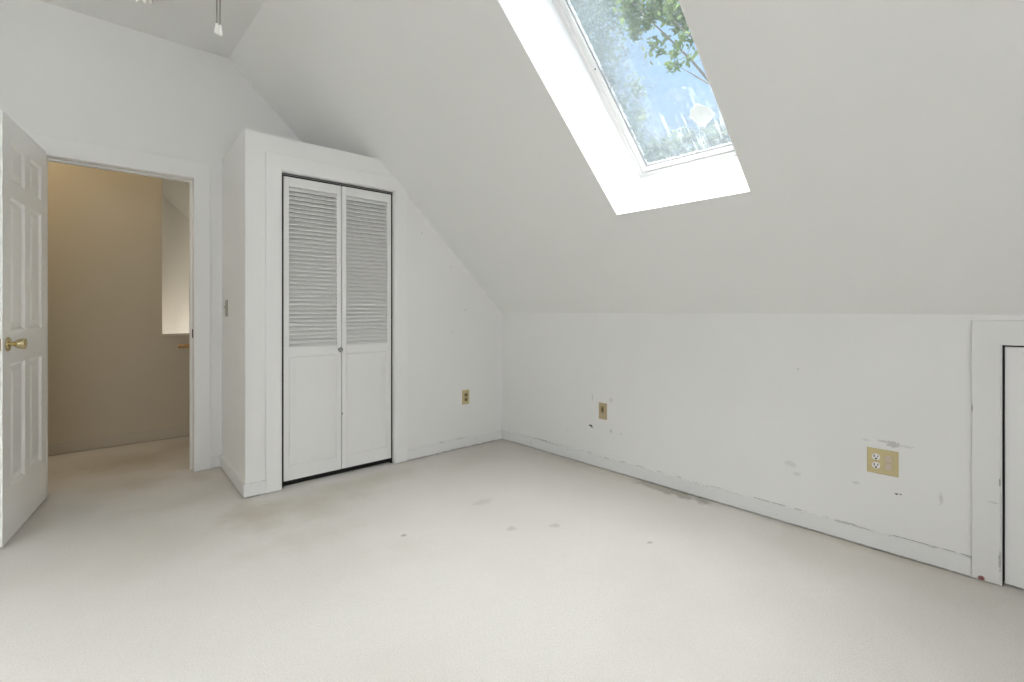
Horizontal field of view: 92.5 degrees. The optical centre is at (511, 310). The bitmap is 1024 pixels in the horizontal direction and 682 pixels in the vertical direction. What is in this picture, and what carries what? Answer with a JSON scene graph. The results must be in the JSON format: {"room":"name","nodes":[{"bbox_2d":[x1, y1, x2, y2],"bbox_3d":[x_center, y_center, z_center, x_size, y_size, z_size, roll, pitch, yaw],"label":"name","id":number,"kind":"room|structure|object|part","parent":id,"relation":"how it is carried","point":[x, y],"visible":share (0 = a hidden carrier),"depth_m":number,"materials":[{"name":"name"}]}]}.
{"room":"bedroom","nodes":[
{"label":"bedroom","id":0,"kind":"room"},
{"bbox_2d":[48,162,188,455],"bbox_3d":[-2.978,-0.350,4.288,4.200,2.900,0.120,0,0,-42],"label":"wall","id":1,"kind":"structure","parent":0,"point":[112,370],"depth_m":3.94,"materials":[{"name":"paint"}]},
{"bbox_2d":[48,425,188,455],"bbox_3d":[-2.933,1.050,4.239,4.200,0.091,0.014,0,0,-42],"label":"baseboard","id":2,"kind":"structure","parent":1,"relation":"attached to","point":[56,448],"depth_m":3.97,"materials":[{"name":"paint"}]},
{"bbox_2d":[162,333,188,336],"bbox_3d":[-2.561,0.212,4.665,1.276,0.022,0.150,0,0,-42],"label":"ledge","id":3,"kind":"object","parent":1,"relation":"attached to","point":[178,334],"visible":0.2,"depth_m":4.25,"materials":[{"name":"paint"}]},
{"bbox_2d":[178,344,188,347],"bbox_3d":[-2.508,0.331,4.574,1.020,0.089,0.087,0,0,-42],"label":"handrail","id":4,"kind":"object","parent":1,"relation":"attached to","point":[179,345],"visible":0.1,"depth_m":4.23,"materials":[{"name":"brown wood"}]},
{"bbox_2d":[0,0,301,468],"bbox_3d":[-2.811,-0.375,2.858,5.870,2.950,0.120,0,0,-42],"label":"wall","id":5,"kind":"structure","parent":0,"point":[65,73],"depth_m":3.13,"materials":[{"name":"paint"}]},
{"bbox_2d":[0,110,46,547],"bbox_3d":[-2.542,0.082,2.544,0.163,2.012,0.721,0,0,-31],"label":"door","id":6,"kind":"structure","parent":5,"relation":"in","point":[23,163],"depth_m":2.51,"materials":[{"name":"paint"}]},
{"bbox_3d":[-2.345,0.156,2.326,0.054,0.051,0.051,0,0,-31],"label":"knob","id":7,"kind":"part","parent":6,"relation":"part of","materials":[{"name":"gold metal"}]},
{"bbox_2d":[25,131,209,495],"bbox_3d":[-2.484,0.037,3.151,0.916,2.122,0.153,0,0,-42],"label":"door frame","id":8,"kind":"structure","parent":5,"relation":"attached to","point":[59,147],"depth_m":3.35,"materials":[{"name":"paint"}]},
{"bbox_2d":[39,0,265,57],"bbox_3d":[-1.297,-1.950,1.036,2.229,0.300,9.300,0,0,-42],"label":"ceiling","id":9,"kind":"structure","parent":0,"point":[191,23],"depth_m":3.00,"materials":[{"name":"paint"}]},
{"bbox_2d":[135,0,222,36],"bbox_3d":[-0.970,-1.266,1.337,1.366,1.069,1.305,0,0,-42],"label":"ceiling fan","id":10,"kind":"object","parent":9,"relation":"hanging from","point":[218,28],"visible":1,"depth_m":1.30,"materials":[{"name":"white metal"}]},
{"bbox_3d":[-0.783,-0.750,1.300,0.012,0.029,0.012,0,0,-42],"label":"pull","id":11,"kind":"part","parent":10,"relation":"part of","materials":[{"name":"white plastic"}]},
{"bbox_3d":[-0.790,-1.077,1.301,0.018,0.627,0.004,0,0,5],"label":"pull chain","id":12,"kind":"part","parent":10,"relation":"part of","materials":[{"name":"silver metal"}]},
{"bbox_3d":[-0.782,-1.074,1.301,0.019,0.633,0.004,0,0,5],"label":"pull chain","id":13,"kind":"part","parent":10,"relation":"part of","materials":[{"name":"silver metal"}]},
{"bbox_3d":[-0.775,-0.745,1.300,0.012,0.029,0.012,0,0,-42],"label":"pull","id":14,"kind":"part","parent":10,"relation":"part of","materials":[{"name":"white plastic"}]},
{"bbox_2d":[162,195,188,333],"bbox_3d":[-3.689,-0.350,5.074,4.200,2.900,0.100,0,0,-42],"label":"wall","id":15,"kind":"structure","parent":0,"point":[175,225],"depth_m":5.14,"materials":[{"name":"paint"}]},
{"bbox_2d":[162,178,188,217],"bbox_3d":[-2.985,-0.867,5.004,2.250,2.190,0.950,0,0,-42],"label":"ceiling","id":16,"kind":"structure","parent":0,"point":[175,192],"depth_m":4.79,"materials":[{"name":"paint"}]},
{"bbox_2d":[222,129,501,495],"bbox_3d":[-1.073,0.015,3.838,2.018,2.170,0.757,0,0,-42],"label":"wall","id":17,"kind":"structure","parent":0,"point":[454,328],"depth_m":3.61,"materials":[{"name":"paint"}]},
{"bbox_2d":[224,299,227,316],"bbox_3d":[-1.933,-0.020,3.306,0.018,0.114,0.070,0,0,-39],"label":"light switch","id":18,"kind":"object","parent":17,"relation":"attached to","point":[226,301],"visible":1,"depth_m":3.29,"materials":[{"name":"beige plastic"}]},
{"bbox_2d":[210,455,265,497],"bbox_3d":[-1.792,1.056,3.179,0.122,0.079,0.775,0,0,-44],"label":"baseboard","id":19,"kind":"structure","parent":17,"relation":"attached to","point":[255,488],"depth_m":2.97,"materials":[{"name":"paint"}]},
{"bbox_2d":[265,151,406,492],"bbox_3d":[-1.159,0.068,3.305,0.959,2.060,0.118,0,0,-42],"label":"door frame","id":20,"kind":"structure","parent":17,"relation":"attached to","point":[274,162],"depth_m":3.04,"materials":[{"name":"paint"}]},
{"bbox_2d":[282,173,391,487],"bbox_3d":[-1.169,0.118,3.309,0.766,1.964,0.060,0,0,-42],"label":"closet","id":21,"kind":"object","parent":17,"relation":"in","point":[341,470],"depth_m":3.21,"materials":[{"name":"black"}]},
{"bbox_2d":[284,176,390,481],"bbox_3d":[-1.143,0.111,3.287,0.734,1.899,0.060,0,0,-42],"label":"door","id":22,"kind":"structure","parent":17,"relation":"in","point":[337,302],"depth_m":3.27,"materials":[{"name":"paint"}]},
{"bbox_3d":[-1.288,0.631,3.174,0.306,0.687,0.021,0,0,-42],"label":"panel","id":23,"kind":"part","parent":22,"relation":"part of","materials":[{"name":"paint"}]},
{"bbox_3d":[-1.014,0.631,3.421,0.304,0.687,0.021,0,0,-42],"label":"panel","id":24,"kind":"part","parent":22,"relation":"part of","materials":[{"name":"paint"}]},
{"bbox_2d":[283,173,392,193],"bbox_3d":[-1.151,-0.850,3.299,0.750,0.005,0.034,0,0,-42],"label":"door track","id":25,"kind":"object","parent":17,"relation":"attached to","point":[283,173],"visible":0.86,"depth_m":3.26,"materials":[{"name":"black metal"}]},
{"bbox_2d":[407,429,502,460],"bbox_3d":[-0.427,1.056,3.904,0.931,0.079,0.013,0,0,-42],"label":"baseboard","id":26,"kind":"structure","parent":17,"relation":"attached to","point":[436,448],"depth_m":3.86,"materials":[{"name":"paint"}]},
{"bbox_2d":[462,390,468,404],"bbox_3d":[-0.372,0.695,3.956,0.070,0.114,0.010,0,0,-42],"label":"wall outlet","id":27,"kind":"object","parent":17,"relation":"attached to","point":[465,393],"visible":1,"depth_m":3.95,"materials":[{"name":"beige plastic"}]},
{"bbox_2d":[0,436,1023,681],"bbox_3d":[-0.929,1.160,1.300,6.970,0.120,9.600,0,0,-42],"label":"floor","id":28,"kind":"structure","parent":0,"point":[501,560],"depth_m":1.93,"materials":[{"name":"carpet"}]},
{"bbox_2d":[229,0,1023,314],"bbox_3d":[0.292,-1.059,2.473,2.420,2.313,9.300,0,0,-42],"label":"ceiling","id":29,"kind":"structure","parent":0,"point":[879,144],"depth_m":2.23,"materials":[{"name":"paint"}]},
{"bbox_2d":[497,0,750,214],"bbox_3d":[0.514,-1.118,2.132,1.243,1.201,0.707,0,0,-42],"label":"shaft","id":30,"kind":"object","parent":29,"relation":"attached to","point":[538,26],"visible":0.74,"depth_m":2.42,"materials":[{"name":"paint"}]},
{"bbox_2d":[552,0,735,177],"bbox_3d":[0.612,-1.258,2.221,1.090,1.034,0.767,0,0,-42],"label":"window","id":31,"kind":"structure","parent":29,"relation":"attached to","point":[717,144],"depth_m":2.49,"materials":[{"name":"paint"}]},
{"bbox_2d":[502,313,1023,585],"bbox_3d":[0.999,0.512,3.112,0.120,1.175,9.300,0,0,-42],"label":"wall","id":32,"kind":"structure","parent":0,"point":[786,410],"depth_m":2.60,"materials":[{"name":"paint"}]},
{"bbox_2d":[599,402,606,419],"bbox_3d":[0.633,0.699,3.420,0.009,0.114,0.070,0,0,-42],"label":"wall outlet","id":33,"kind":"object","parent":32,"relation":"attached to","point":[602,406],"visible":1,"depth_m":3.41,"materials":[{"name":"beige plastic"}]},
{"bbox_2d":[502,430,970,575],"bbox_3d":[1.993,1.056,1.913,0.013,0.078,6.187,0,0,-42],"label":"baseboard","id":34,"kind":"structure","parent":32,"relation":"attached to","point":[955,562],"depth_m":2.57,"materials":[{"name":"paint"}]},
{"bbox_2d":[867,447,898,477],"bbox_3d":[1.696,0.692,2.244,0.010,0.114,0.117,0,0,-42],"label":"wall outlet","id":35,"kind":"object","parent":32,"relation":"attached to","point":[880,461],"visible":1,"depth_m":2.24,"materials":[{"name":"beige plastic"}]},
{"bbox_2d":[872,462,879,468],"bbox_3d":[1.679,0.711,2.259,0.004,0.028,0.032,0,0,-42],"label":"receptacle","id":36,"kind":"object","parent":35,"relation":"attached to","point":[875,465],"depth_m":2.26,"materials":[{"name":"white plastic"}]},
{"bbox_2d":[872,453,879,459],"bbox_3d":[1.679,0.672,2.259,0.004,0.028,0.032,0,0,-42],"label":"receptacle","id":37,"kind":"object","parent":35,"relation":"attached to","point":[875,456],"depth_m":2.26,"materials":[{"name":"white plastic"}]},
{"bbox_2d":[884,464,892,470],"bbox_3d":[1.709,0.711,2.225,0.004,0.028,0.032,0,0,-42],"label":"receptacle","id":38,"kind":"object","parent":35,"relation":"attached to","point":[887,467],"depth_m":2.22,"materials":[{"name":"beige plastic"}]},
{"bbox_2d":[884,456,892,461],"bbox_3d":[1.709,0.672,2.225,0.004,0.028,0.032,0,0,-42],"label":"receptacle","id":39,"kind":"object","parent":35,"relation":"attached to","point":[886,458],"depth_m":2.22,"materials":[{"name":"beige plastic"}]},
{"bbox_2d":[972,320,1023,584],"bbox_3d":[2.208,0.567,1.677,0.012,1.059,0.929,0,0,-42],"label":"door frame","id":40,"kind":"structure","parent":32,"relation":"attached to","point":[988,336],"depth_m":1.98,"materials":[{"name":"paint"}]},
{"bbox_2d":[1002,345,1023,584],"bbox_3d":[2.253,0.615,1.718,0.110,0.970,0.770,0,0,-42],"label":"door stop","id":41,"kind":"object","parent":32,"relation":"attached to","point":[1004,346],"visible":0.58,"depth_m":1.97,"materials":[{"name":"black"}]},
{"bbox_2d":[1005,346,1023,588],"bbox_3d":[2.231,0.617,1.694,0.026,0.947,0.744,0,0,-42],"label":"door","id":42,"kind":"structure","parent":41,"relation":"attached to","point":[1014,356],"depth_m":1.94,"materials":[{"name":"paint"}]},
{"label":"outside","id":43,"kind":"structure","parent":0,"visible":0},
{"bbox_2d":[636,113,715,153],"bbox_3d":[6.974,-1.266,16.930,6.511,10.743,3.175,0,0,2],"label":"tree","id":44,"kind":"object","parent":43,"point":[641,118],"visible":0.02,"depth_m":16.28,"materials":[{"name":"green plant"}]},
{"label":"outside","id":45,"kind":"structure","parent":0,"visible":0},
{"bbox_2d":[573,0,657,147],"bbox_3d":[2.031,-3.191,13.346,4.556,14.591,3.696,0,0,-24],"label":"evergreen tree","id":46,"kind":"object","parent":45,"point":[598,6],"visible":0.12,"depth_m":12.87,"materials":[{"name":"green plant"}]},
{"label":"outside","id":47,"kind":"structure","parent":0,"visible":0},
{"bbox_2d":[612,0,709,84],"bbox_3d":[3.538,-1.842,9.110,3.578,11.895,2.343,0,0,17],"label":"leafy tree","id":48,"kind":"object","parent":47,"point":[634,11],"visible":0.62,"depth_m":9.08,"materials":[{"name":"green plant"}]}
]}

